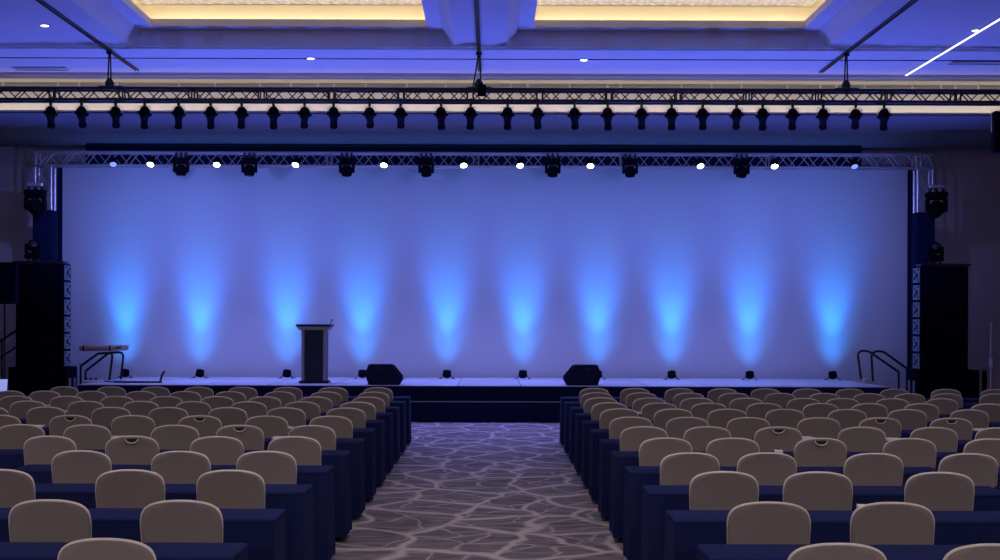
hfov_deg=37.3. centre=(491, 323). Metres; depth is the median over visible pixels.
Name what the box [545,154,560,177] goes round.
spotlight
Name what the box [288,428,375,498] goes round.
banquet table
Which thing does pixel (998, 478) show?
banquet table
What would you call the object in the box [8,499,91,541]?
banquet chair
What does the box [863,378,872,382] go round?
box
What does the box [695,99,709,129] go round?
spotlight
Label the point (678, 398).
banquet chair
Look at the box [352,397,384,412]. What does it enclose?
banquet chair
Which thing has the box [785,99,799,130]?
spotlight
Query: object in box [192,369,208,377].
uplight
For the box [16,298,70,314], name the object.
speaker
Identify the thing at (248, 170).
spotlight
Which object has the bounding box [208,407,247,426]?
banquet chair
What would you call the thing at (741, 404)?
banquet chair
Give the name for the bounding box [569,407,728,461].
banquet table
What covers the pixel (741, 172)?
spotlight
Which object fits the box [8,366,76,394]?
subwoofer
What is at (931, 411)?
banquet chair
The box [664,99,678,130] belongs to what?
spotlight
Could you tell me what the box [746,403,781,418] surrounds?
banquet chair
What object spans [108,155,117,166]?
spotlight
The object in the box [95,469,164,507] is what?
banquet chair
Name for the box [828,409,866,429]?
banquet chair
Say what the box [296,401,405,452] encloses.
banquet table
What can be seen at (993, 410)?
banquet chair
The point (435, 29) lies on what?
ceiling
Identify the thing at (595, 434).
banquet table
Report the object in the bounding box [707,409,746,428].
banquet chair
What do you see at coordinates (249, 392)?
banquet chair
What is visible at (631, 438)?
banquet chair
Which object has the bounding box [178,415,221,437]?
banquet chair
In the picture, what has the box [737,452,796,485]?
banquet chair
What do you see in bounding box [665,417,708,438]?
banquet chair
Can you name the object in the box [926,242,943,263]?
spotlight
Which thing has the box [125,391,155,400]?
banquet chair
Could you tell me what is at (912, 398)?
banquet chair
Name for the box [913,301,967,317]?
speaker
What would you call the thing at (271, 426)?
banquet chair
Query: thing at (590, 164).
spotlight
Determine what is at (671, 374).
uplight
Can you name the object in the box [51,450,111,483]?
banquet chair
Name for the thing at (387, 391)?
banquet chair
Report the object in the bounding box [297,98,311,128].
spotlight
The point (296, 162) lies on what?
spotlight
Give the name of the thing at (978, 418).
banquet chair
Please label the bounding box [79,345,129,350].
board
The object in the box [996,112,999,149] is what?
grille
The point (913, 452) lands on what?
banquet chair
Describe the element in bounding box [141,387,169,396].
banquet chair
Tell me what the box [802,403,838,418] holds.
banquet chair
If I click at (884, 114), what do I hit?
spotlight
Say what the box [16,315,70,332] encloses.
speaker
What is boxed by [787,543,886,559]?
banquet chair
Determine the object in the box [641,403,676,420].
banquet chair
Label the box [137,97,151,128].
spotlight
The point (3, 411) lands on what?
banquet chair
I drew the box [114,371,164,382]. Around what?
bar
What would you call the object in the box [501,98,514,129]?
spotlight
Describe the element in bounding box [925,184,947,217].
spotlight
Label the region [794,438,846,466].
banquet chair
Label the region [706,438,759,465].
banquet chair
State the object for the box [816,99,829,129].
spotlight
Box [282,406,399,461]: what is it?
banquet table
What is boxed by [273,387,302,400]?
banquet chair
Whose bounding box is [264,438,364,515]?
banquet table
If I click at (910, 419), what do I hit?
banquet chair
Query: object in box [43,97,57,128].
spotlight
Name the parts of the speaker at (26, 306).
rigging plate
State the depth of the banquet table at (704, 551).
7.38 m
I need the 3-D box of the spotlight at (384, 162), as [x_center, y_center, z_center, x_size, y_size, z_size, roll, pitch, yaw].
[-2.223,-3.341,30.575,0.200,0.263,0.218,0,0,0]
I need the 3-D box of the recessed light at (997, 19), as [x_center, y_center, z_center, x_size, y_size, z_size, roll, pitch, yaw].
[7.794,-4.678,21.890,0.052,0.030,11.980,0,0,0]
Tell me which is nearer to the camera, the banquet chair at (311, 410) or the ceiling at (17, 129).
the banquet chair at (311, 410)
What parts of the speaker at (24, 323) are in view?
rigging plate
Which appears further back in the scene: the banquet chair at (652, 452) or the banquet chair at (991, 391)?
the banquet chair at (991, 391)
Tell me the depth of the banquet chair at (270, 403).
18.83 m
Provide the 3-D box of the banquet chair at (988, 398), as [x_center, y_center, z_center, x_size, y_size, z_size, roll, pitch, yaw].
[6.869,1.431,20.376,0.450,0.947,0.414,0,0,-3]
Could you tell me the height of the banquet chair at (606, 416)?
0.947 m
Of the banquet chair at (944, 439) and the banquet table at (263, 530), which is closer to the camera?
the banquet table at (263, 530)
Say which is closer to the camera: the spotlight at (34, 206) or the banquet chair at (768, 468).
the banquet chair at (768, 468)
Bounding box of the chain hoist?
[467,52,490,95]
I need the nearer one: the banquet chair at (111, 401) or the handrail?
the banquet chair at (111, 401)
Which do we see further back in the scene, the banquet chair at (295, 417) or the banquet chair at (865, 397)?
the banquet chair at (865, 397)
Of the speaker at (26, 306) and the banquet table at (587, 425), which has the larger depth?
the speaker at (26, 306)
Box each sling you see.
[105,51,113,85]
[834,53,858,88]
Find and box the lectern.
[296,319,333,382]
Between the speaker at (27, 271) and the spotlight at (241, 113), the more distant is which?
the speaker at (27, 271)
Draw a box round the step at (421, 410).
[411,400,559,421]
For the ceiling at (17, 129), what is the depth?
30.52 m
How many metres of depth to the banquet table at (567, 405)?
21.03 m
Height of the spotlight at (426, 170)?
0.498 m
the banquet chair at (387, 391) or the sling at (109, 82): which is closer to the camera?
the banquet chair at (387, 391)
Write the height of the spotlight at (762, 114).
0.529 m
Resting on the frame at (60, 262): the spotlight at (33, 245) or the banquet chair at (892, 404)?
the spotlight at (33, 245)
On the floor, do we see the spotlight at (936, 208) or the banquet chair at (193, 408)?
the banquet chair at (193, 408)
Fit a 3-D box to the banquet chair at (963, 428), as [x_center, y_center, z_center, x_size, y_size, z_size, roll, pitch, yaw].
[4.630,1.424,15.091,0.450,0.947,0.414,0,0,-2]
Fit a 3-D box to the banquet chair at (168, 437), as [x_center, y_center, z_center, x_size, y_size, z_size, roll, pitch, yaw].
[-2.916,1.401,13.716,0.450,0.947,0.414,0,0,-3]
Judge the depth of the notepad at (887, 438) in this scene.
14.39 m
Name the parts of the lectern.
corner post, panel, corner post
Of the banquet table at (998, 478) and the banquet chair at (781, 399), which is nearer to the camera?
the banquet table at (998, 478)
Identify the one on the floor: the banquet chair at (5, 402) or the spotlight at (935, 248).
the banquet chair at (5, 402)
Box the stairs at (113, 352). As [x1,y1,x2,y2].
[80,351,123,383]
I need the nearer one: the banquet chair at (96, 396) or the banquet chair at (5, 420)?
the banquet chair at (5, 420)
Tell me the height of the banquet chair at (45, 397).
0.947 m
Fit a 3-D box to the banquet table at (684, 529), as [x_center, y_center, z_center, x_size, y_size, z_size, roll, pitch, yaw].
[2.270,1.489,8.765,2.460,0.705,0.536,0,0,0]
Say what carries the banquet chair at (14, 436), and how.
on the floor
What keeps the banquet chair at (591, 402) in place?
on the floor
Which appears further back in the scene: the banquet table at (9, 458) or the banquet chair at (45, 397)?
the banquet chair at (45, 397)
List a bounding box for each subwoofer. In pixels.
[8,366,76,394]
[907,369,979,397]
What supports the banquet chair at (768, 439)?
on the floor
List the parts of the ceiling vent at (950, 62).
slat panel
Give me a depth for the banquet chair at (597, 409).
17.66 m
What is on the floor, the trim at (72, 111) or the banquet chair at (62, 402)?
the banquet chair at (62, 402)
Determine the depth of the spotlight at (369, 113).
25.48 m
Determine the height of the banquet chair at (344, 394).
0.947 m
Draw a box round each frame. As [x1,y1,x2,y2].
[13,261,68,263]
[916,264,970,266]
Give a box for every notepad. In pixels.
[29,424,44,427]
[272,435,284,438]
[774,449,782,452]
[802,436,814,439]
[856,503,869,508]
[886,437,898,440]
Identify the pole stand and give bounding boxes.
[989,323,992,388]
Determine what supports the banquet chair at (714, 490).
on the floor
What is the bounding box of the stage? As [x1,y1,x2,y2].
[78,377,888,400]
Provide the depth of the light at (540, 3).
24.77 m
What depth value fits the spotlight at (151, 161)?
30.53 m
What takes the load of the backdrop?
on the floor
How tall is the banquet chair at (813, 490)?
0.947 m
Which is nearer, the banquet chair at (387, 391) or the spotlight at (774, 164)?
the banquet chair at (387, 391)
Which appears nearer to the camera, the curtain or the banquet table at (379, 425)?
the banquet table at (379, 425)
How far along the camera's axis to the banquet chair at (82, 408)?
17.65 m
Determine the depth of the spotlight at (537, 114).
25.48 m
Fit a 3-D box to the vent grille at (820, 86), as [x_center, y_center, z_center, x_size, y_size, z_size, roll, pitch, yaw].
[0.014,-4.590,28.435,29.000,0.200,0.050,0,0,0]
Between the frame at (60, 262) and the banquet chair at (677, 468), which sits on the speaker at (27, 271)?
the frame at (60, 262)
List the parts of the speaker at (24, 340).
rigging plate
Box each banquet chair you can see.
[0,391,24,398]
[0,396,32,410]
[0,408,8,414]
[0,415,20,427]
[0,424,44,448]
[0,469,35,507]
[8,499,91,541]
[9,401,45,418]
[24,436,76,464]
[26,407,65,426]
[29,391,59,404]
[49,415,91,436]
[50,386,78,395]
[50,396,83,410]
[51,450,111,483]
[57,538,155,559]
[63,424,111,448]
[67,401,103,418]
[76,391,106,402]
[91,407,130,426]
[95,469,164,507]
[97,387,125,396]
[100,396,133,407]
[105,436,158,464]
[111,415,154,437]
[123,401,158,416]
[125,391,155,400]
[140,500,222,542]
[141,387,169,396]
[149,407,187,427]
[150,396,182,407]
[151,425,198,449]
[151,451,210,483]
[170,391,200,401]
[176,401,210,415]
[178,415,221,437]
[184,387,213,399]
[190,436,243,464]
[196,470,264,508]
[200,396,233,409]
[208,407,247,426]
[215,391,245,402]
[216,425,263,449]
[229,387,257,400]
[231,401,266,418]
[236,451,296,483]
[245,416,287,437]
[249,396,281,411]
[265,391,295,405]
[267,407,305,426]
[268,436,320,464]
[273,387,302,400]
[284,401,320,418]
[288,425,335,449]
[300,397,332,411]
[309,416,352,437]
[310,392,341,405]
[318,387,347,400]
[326,408,365,427]
[339,402,375,419]
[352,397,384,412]
[358,392,389,405]
[363,387,392,400]
[579,388,608,400]
[580,392,612,406]
[584,397,617,412]
[591,402,627,419]
[600,408,638,428]
[609,417,652,438]
[620,388,649,401]
[620,426,667,450]
[625,392,656,406]
[632,398,665,411]
[639,437,691,465]
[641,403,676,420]
[653,409,692,428]
[660,452,719,484]
[664,388,693,401]
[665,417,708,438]
[673,393,703,406]
[680,398,712,410]
[683,426,730,450]
[689,471,758,509]
[690,403,726,420]
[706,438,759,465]
[707,388,736,401]
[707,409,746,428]
[718,393,748,406]
[726,417,769,438]
[727,501,810,543]
[729,398,762,411]
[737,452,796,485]
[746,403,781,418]
[750,388,779,401]
[754,427,801,451]
[764,393,795,407]
[765,409,804,428]
[783,471,852,510]
[787,398,819,411]
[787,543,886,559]
[792,389,820,397]
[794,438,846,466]
[797,417,839,438]
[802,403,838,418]
[809,393,839,402]
[826,398,858,408]
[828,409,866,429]
[836,389,863,398]
[837,427,885,451]
[843,453,902,485]
[850,502,934,544]
[852,403,887,418]
[853,393,884,403]
[859,417,901,437]
[876,398,909,413]
[880,389,907,398]
[882,438,935,468]
[887,409,926,429]
[894,393,924,403]
[904,403,938,420]
[904,472,974,510]
[910,427,957,451]
[925,398,957,413]
[930,389,960,399]
[930,418,972,439]
[931,393,962,407]
[938,453,997,487]
[943,543,999,559]
[949,409,988,428]
[963,438,999,466]
[971,404,999,421]
[975,427,999,439]
[979,394,999,404]
[980,389,999,397]
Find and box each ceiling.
[0,0,999,74]
[0,112,990,149]
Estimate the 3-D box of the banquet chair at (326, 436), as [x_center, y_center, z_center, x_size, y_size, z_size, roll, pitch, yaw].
[-1.647,1.405,13.731,0.450,0.947,0.414,0,0,2]
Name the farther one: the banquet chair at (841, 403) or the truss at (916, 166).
the truss at (916, 166)
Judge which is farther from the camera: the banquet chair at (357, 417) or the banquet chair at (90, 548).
the banquet chair at (357, 417)
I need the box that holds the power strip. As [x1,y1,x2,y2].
[83,378,113,381]
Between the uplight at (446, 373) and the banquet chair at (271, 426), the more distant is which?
the uplight at (446, 373)
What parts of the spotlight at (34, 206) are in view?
arm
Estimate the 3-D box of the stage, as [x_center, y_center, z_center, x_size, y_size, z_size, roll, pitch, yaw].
[-0.164,1.537,30.609,15.664,0.675,4.282,0,0,0]
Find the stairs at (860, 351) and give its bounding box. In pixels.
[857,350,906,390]
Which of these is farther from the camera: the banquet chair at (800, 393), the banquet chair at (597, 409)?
the banquet chair at (800, 393)
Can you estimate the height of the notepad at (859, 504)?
0.045 m
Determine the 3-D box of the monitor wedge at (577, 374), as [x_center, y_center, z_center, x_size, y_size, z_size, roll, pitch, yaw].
[1.756,1.006,28.924,0.729,0.401,0.432,0,0,0]
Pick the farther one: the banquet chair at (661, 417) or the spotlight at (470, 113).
the spotlight at (470, 113)
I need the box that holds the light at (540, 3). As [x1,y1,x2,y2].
[537,0,820,6]
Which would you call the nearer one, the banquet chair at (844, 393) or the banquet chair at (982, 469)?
the banquet chair at (982, 469)
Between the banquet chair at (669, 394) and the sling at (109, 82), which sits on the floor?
the banquet chair at (669, 394)
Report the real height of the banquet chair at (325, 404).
0.947 m
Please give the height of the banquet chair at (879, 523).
0.947 m
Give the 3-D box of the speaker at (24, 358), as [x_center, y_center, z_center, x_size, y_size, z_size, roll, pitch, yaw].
[-8.851,0.684,29.235,0.962,0.336,0.490,0,0,0]
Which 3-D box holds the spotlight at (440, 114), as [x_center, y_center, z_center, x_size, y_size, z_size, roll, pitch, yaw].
[-0.876,-3.612,25.547,0.244,0.534,0.330,0,0,0]
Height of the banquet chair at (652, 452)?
0.947 m
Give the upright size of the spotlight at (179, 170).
0.493 m
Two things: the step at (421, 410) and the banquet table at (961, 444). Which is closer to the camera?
the banquet table at (961, 444)
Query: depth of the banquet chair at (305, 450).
12.24 m
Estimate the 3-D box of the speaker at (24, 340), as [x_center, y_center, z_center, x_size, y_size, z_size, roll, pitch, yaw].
[-8.850,0.346,29.235,0.962,0.336,0.490,0,0,0]
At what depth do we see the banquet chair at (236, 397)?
20.22 m
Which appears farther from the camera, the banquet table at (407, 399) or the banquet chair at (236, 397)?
the banquet table at (407, 399)
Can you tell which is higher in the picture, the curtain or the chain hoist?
the chain hoist
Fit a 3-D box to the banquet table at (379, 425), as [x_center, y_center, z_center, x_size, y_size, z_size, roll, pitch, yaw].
[-2.475,1.475,17.099,2.460,0.705,0.536,0,0,0]
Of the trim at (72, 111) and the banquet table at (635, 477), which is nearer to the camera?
the banquet table at (635, 477)
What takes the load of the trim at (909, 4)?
attached to the ceiling at (435, 29)
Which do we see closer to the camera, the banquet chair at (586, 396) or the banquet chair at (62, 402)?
the banquet chair at (62, 402)
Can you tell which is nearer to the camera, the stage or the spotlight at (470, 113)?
the spotlight at (470, 113)
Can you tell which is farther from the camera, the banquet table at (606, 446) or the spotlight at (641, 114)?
the spotlight at (641, 114)
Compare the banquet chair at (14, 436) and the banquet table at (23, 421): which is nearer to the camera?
the banquet chair at (14, 436)
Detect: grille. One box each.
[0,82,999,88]
[0,264,14,301]
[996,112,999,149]
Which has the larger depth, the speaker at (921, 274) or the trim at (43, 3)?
the speaker at (921, 274)
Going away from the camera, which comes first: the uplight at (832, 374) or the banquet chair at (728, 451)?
the banquet chair at (728, 451)
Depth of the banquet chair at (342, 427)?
14.95 m
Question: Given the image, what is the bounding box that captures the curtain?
[85,144,861,165]
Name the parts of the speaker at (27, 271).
rigging plate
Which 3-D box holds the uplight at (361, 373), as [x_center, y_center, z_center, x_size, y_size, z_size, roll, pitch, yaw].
[-2.803,1.092,32.000,0.336,0.200,0.221,0,0,-4]
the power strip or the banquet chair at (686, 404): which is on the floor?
the banquet chair at (686, 404)
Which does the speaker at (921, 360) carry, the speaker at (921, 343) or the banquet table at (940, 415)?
the speaker at (921, 343)
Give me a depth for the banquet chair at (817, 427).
14.94 m
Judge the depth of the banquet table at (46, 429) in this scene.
15.47 m
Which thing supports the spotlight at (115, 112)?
hanging from the lighting truss at (55, 89)
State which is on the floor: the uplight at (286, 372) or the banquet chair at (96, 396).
the banquet chair at (96, 396)
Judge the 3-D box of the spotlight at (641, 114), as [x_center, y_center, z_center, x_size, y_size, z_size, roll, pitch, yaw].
[2.578,-3.611,25.556,0.246,0.515,0.357,0,0,0]
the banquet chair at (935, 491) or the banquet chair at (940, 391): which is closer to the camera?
the banquet chair at (935, 491)
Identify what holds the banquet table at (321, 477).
on the floor
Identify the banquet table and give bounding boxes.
[0,449,24,468]
[0,508,286,559]
[0,542,247,559]
[12,464,335,559]
[19,419,90,423]
[35,483,313,559]
[42,427,111,436]
[77,449,351,537]
[258,396,410,444]
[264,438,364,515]
[267,412,393,471]
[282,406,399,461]
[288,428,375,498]
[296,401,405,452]
[306,419,385,483]
[559,397,706,444]
[564,402,717,452]
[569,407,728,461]
[574,413,640,472]
[581,420,653,484]
[589,429,664,499]
[598,439,753,516]
[609,451,881,537]
[623,466,937,559]
[641,485,999,559]
[664,510,999,559]
[697,544,965,559]
[840,430,977,439]
[886,440,971,451]
[925,398,979,402]
[927,421,999,427]
[935,452,962,466]
[935,467,999,485]
[939,414,949,418]
[963,403,978,407]
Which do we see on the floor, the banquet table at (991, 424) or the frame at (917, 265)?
the banquet table at (991, 424)
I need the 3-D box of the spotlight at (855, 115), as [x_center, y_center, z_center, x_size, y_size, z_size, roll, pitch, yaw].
[6.265,-3.608,25.560,0.245,0.499,0.372,0,0,0]
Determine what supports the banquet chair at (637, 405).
on the floor
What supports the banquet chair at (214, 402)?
on the floor
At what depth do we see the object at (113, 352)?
30.83 m
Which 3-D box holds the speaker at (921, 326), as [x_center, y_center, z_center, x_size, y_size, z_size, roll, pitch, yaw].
[8.849,0.061,29.235,0.962,0.336,0.490,0,0,0]
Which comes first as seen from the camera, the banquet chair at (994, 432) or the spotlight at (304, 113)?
the banquet chair at (994, 432)
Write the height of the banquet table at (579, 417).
0.705 m
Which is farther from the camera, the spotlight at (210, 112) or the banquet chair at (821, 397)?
the spotlight at (210, 112)
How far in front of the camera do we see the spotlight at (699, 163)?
30.53 m
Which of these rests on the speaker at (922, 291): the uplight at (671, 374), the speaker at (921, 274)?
the speaker at (921, 274)
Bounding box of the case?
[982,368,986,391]
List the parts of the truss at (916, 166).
frame, frame, frame, frame, frame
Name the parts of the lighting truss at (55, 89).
frame, frame, frame, frame, frame, frame, frame, frame, frame, frame, frame, frame, frame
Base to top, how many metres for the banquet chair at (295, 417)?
0.947 m
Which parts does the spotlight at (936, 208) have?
arm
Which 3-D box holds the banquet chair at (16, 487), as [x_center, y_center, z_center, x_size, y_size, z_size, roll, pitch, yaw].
[-3.130,1.401,9.590,0.450,0.947,0.414,0,0,3]
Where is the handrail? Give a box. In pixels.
[0,330,15,378]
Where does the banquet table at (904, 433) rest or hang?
on the floor
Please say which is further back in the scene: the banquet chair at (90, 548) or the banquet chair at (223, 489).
the banquet chair at (223, 489)
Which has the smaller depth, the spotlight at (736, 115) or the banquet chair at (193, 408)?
the banquet chair at (193, 408)
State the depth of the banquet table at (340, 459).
12.69 m
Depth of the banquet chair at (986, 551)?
6.34 m
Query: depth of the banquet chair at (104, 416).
16.40 m
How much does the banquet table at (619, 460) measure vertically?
0.705 m
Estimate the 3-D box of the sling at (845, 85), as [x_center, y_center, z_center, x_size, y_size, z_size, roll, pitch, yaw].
[6.140,-4.359,25.620,0.420,0.626,0.160,0,0,0]
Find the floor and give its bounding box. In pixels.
[330,422,626,559]
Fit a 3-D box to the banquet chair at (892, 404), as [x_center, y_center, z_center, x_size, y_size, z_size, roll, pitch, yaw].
[5.103,1.425,18.988,0.450,0.947,0.414,0,0,2]
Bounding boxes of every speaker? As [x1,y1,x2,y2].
[0,262,18,378]
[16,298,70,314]
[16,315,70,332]
[16,332,70,349]
[16,349,70,366]
[19,263,70,280]
[19,281,70,297]
[913,266,967,283]
[913,283,967,300]
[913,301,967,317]
[913,318,967,334]
[913,335,967,352]
[913,352,967,369]
[991,110,999,152]
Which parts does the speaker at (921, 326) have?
rigging plate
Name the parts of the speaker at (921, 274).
rigging plate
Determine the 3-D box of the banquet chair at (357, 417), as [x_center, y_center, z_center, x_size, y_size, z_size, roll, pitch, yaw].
[-1.623,1.405,16.564,0.450,0.947,0.414,0,0,0]
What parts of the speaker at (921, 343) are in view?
rigging plate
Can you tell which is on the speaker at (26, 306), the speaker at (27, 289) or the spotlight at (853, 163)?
the speaker at (27, 289)
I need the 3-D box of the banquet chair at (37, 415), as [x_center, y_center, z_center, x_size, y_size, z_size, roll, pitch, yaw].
[-4.949,1.395,16.572,0.450,0.947,0.414,0,0,0]
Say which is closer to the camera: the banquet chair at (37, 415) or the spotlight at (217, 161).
the banquet chair at (37, 415)
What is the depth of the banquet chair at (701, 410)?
17.64 m
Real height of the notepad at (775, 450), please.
0.023 m
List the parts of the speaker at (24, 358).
rigging plate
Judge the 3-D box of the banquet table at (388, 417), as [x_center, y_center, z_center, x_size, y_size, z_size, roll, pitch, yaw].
[-2.475,1.475,18.475,2.460,0.705,0.536,0,0,0]
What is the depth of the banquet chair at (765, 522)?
7.83 m
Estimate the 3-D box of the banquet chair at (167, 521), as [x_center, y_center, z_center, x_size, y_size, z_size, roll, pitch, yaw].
[-1.642,1.405,7.976,0.450,0.947,0.414,0,0,1]
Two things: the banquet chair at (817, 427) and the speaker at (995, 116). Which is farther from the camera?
the speaker at (995, 116)
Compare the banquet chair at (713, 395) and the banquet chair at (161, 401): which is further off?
the banquet chair at (713, 395)
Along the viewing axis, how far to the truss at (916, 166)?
30.60 m
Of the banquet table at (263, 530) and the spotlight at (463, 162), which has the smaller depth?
the banquet table at (263, 530)
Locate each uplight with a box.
[116,369,133,377]
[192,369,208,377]
[280,369,293,378]
[354,369,365,378]
[439,370,454,378]
[515,370,530,378]
[665,370,679,379]
[742,371,757,379]
[824,371,840,379]
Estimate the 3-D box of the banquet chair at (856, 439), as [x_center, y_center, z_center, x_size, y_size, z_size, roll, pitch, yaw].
[3.403,1.420,13.733,0.450,0.947,0.414,0,0,3]
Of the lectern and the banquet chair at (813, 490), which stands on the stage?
the lectern
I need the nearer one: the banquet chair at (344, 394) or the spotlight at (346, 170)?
the banquet chair at (344, 394)
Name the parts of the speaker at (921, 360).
rigging plate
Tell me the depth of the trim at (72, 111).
28.00 m
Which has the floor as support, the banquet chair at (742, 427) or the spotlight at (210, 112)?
the banquet chair at (742, 427)
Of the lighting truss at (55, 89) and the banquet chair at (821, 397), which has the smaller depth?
the banquet chair at (821, 397)
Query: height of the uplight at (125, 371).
0.200 m
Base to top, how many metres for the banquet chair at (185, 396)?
0.947 m
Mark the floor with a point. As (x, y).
(459, 490)
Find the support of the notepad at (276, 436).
on the banquet table at (355, 445)
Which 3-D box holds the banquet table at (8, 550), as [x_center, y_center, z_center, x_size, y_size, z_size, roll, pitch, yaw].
[-2.475,1.475,7.374,2.460,0.705,0.536,0,0,0]
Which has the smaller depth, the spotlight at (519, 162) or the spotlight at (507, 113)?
the spotlight at (507, 113)
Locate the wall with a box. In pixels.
[0,147,999,397]
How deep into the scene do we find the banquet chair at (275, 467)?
10.84 m
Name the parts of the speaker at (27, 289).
rigging plate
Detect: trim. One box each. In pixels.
[0,57,999,60]
[0,72,999,84]
[0,110,990,115]
[35,0,138,70]
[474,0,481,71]
[819,0,918,72]
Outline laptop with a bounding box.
[0,379,8,390]
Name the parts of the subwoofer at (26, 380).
handle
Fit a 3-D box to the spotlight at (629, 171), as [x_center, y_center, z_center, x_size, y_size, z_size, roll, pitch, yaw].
[2.842,-3.244,30.461,0.320,0.495,0.252,0,0,0]
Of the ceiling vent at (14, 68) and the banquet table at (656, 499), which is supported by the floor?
the banquet table at (656, 499)
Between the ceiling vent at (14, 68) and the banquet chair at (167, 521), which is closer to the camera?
the banquet chair at (167, 521)
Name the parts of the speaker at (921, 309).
rigging plate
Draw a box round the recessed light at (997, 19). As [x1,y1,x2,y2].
[904,17,999,75]
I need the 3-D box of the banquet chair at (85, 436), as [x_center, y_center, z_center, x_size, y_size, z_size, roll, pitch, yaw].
[-3.714,1.399,13.722,0.450,0.947,0.414,0,0,0]
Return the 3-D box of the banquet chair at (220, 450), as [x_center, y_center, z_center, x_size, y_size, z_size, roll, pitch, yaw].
[-2.283,1.403,12.375,0.450,0.947,0.414,0,0,-3]
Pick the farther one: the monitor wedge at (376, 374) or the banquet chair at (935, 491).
the monitor wedge at (376, 374)
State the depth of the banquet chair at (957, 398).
20.22 m
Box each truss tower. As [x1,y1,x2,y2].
[33,166,56,263]
[911,169,934,368]
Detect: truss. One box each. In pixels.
[0,86,999,105]
[33,151,933,169]
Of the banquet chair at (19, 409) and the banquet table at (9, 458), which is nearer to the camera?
the banquet table at (9, 458)
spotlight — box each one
[24,182,46,215]
[24,239,41,260]
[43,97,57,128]
[74,97,88,127]
[108,97,122,127]
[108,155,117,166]
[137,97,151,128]
[146,155,155,167]
[171,97,185,128]
[173,152,188,176]
[203,98,217,128]
[212,155,220,167]
[234,98,248,128]
[241,153,256,176]
[266,98,280,129]
[291,155,299,167]
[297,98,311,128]
[326,98,340,128]
[339,153,354,176]
[362,98,376,128]
[380,155,388,167]
[393,98,407,128]
[418,153,433,176]
[434,98,447,129]
[459,156,467,167]
[464,98,477,129]
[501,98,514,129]
[515,156,524,168]
[531,98,544,129]
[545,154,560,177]
[568,99,581,129]
[586,156,594,168]
[600,99,614,130]
[622,154,637,177]
[634,99,648,129]
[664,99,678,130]
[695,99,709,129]
[695,156,704,168]
[729,99,743,129]
[733,154,749,177]
[755,99,769,130]
[769,157,778,168]
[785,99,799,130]
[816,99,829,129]
[848,99,862,129]
[849,157,858,169]
[877,100,890,130]
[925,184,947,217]
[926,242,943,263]
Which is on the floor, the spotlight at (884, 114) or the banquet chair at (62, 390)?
the banquet chair at (62, 390)
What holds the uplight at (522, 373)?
on the stage
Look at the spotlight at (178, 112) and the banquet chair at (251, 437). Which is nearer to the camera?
the banquet chair at (251, 437)
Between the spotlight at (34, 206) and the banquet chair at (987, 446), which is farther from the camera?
the spotlight at (34, 206)
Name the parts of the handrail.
post, rail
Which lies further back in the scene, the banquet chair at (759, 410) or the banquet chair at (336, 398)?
the banquet chair at (336, 398)
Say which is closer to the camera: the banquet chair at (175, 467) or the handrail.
the banquet chair at (175, 467)
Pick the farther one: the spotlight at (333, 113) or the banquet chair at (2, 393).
the spotlight at (333, 113)
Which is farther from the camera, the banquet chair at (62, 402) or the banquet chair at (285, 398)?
the banquet chair at (285, 398)
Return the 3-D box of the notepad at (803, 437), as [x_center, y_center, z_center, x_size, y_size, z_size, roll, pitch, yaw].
[3.061,1.119,14.443,0.130,0.038,0.200,0,0,-7]
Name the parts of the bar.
rail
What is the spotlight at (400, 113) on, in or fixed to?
hanging from the lighting truss at (55, 89)
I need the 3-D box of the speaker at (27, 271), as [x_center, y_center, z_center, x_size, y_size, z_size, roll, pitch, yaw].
[-8.846,-1.007,29.235,0.962,0.336,0.490,0,0,0]
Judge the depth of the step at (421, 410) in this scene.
28.14 m
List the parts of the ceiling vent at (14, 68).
slat panel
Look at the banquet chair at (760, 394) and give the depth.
21.61 m
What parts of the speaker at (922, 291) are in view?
rigging plate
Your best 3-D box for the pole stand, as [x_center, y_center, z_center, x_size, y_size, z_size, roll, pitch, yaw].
[10.112,0.950,30.000,0.440,1.920,0.440,0,0,0]
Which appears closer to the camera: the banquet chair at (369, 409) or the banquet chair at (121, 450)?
the banquet chair at (121, 450)
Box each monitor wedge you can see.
[365,364,403,384]
[563,364,600,385]
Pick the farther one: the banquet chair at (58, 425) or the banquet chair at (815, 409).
the banquet chair at (815, 409)
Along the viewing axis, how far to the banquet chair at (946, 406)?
18.86 m
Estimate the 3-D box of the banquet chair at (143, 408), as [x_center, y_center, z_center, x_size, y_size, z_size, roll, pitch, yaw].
[-4.194,1.397,17.819,0.450,0.947,0.414,0,0,-1]
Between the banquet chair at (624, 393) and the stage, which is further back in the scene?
the stage
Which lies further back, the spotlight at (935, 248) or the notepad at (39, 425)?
the spotlight at (935, 248)
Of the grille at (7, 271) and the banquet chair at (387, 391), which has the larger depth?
the grille at (7, 271)
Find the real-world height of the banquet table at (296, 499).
0.705 m
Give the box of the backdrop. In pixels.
[58,163,911,389]
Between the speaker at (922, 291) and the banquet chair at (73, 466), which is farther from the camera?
the speaker at (922, 291)
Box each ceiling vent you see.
[11,67,69,70]
[947,61,999,64]
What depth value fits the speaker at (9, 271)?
28.18 m
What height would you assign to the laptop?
0.258 m

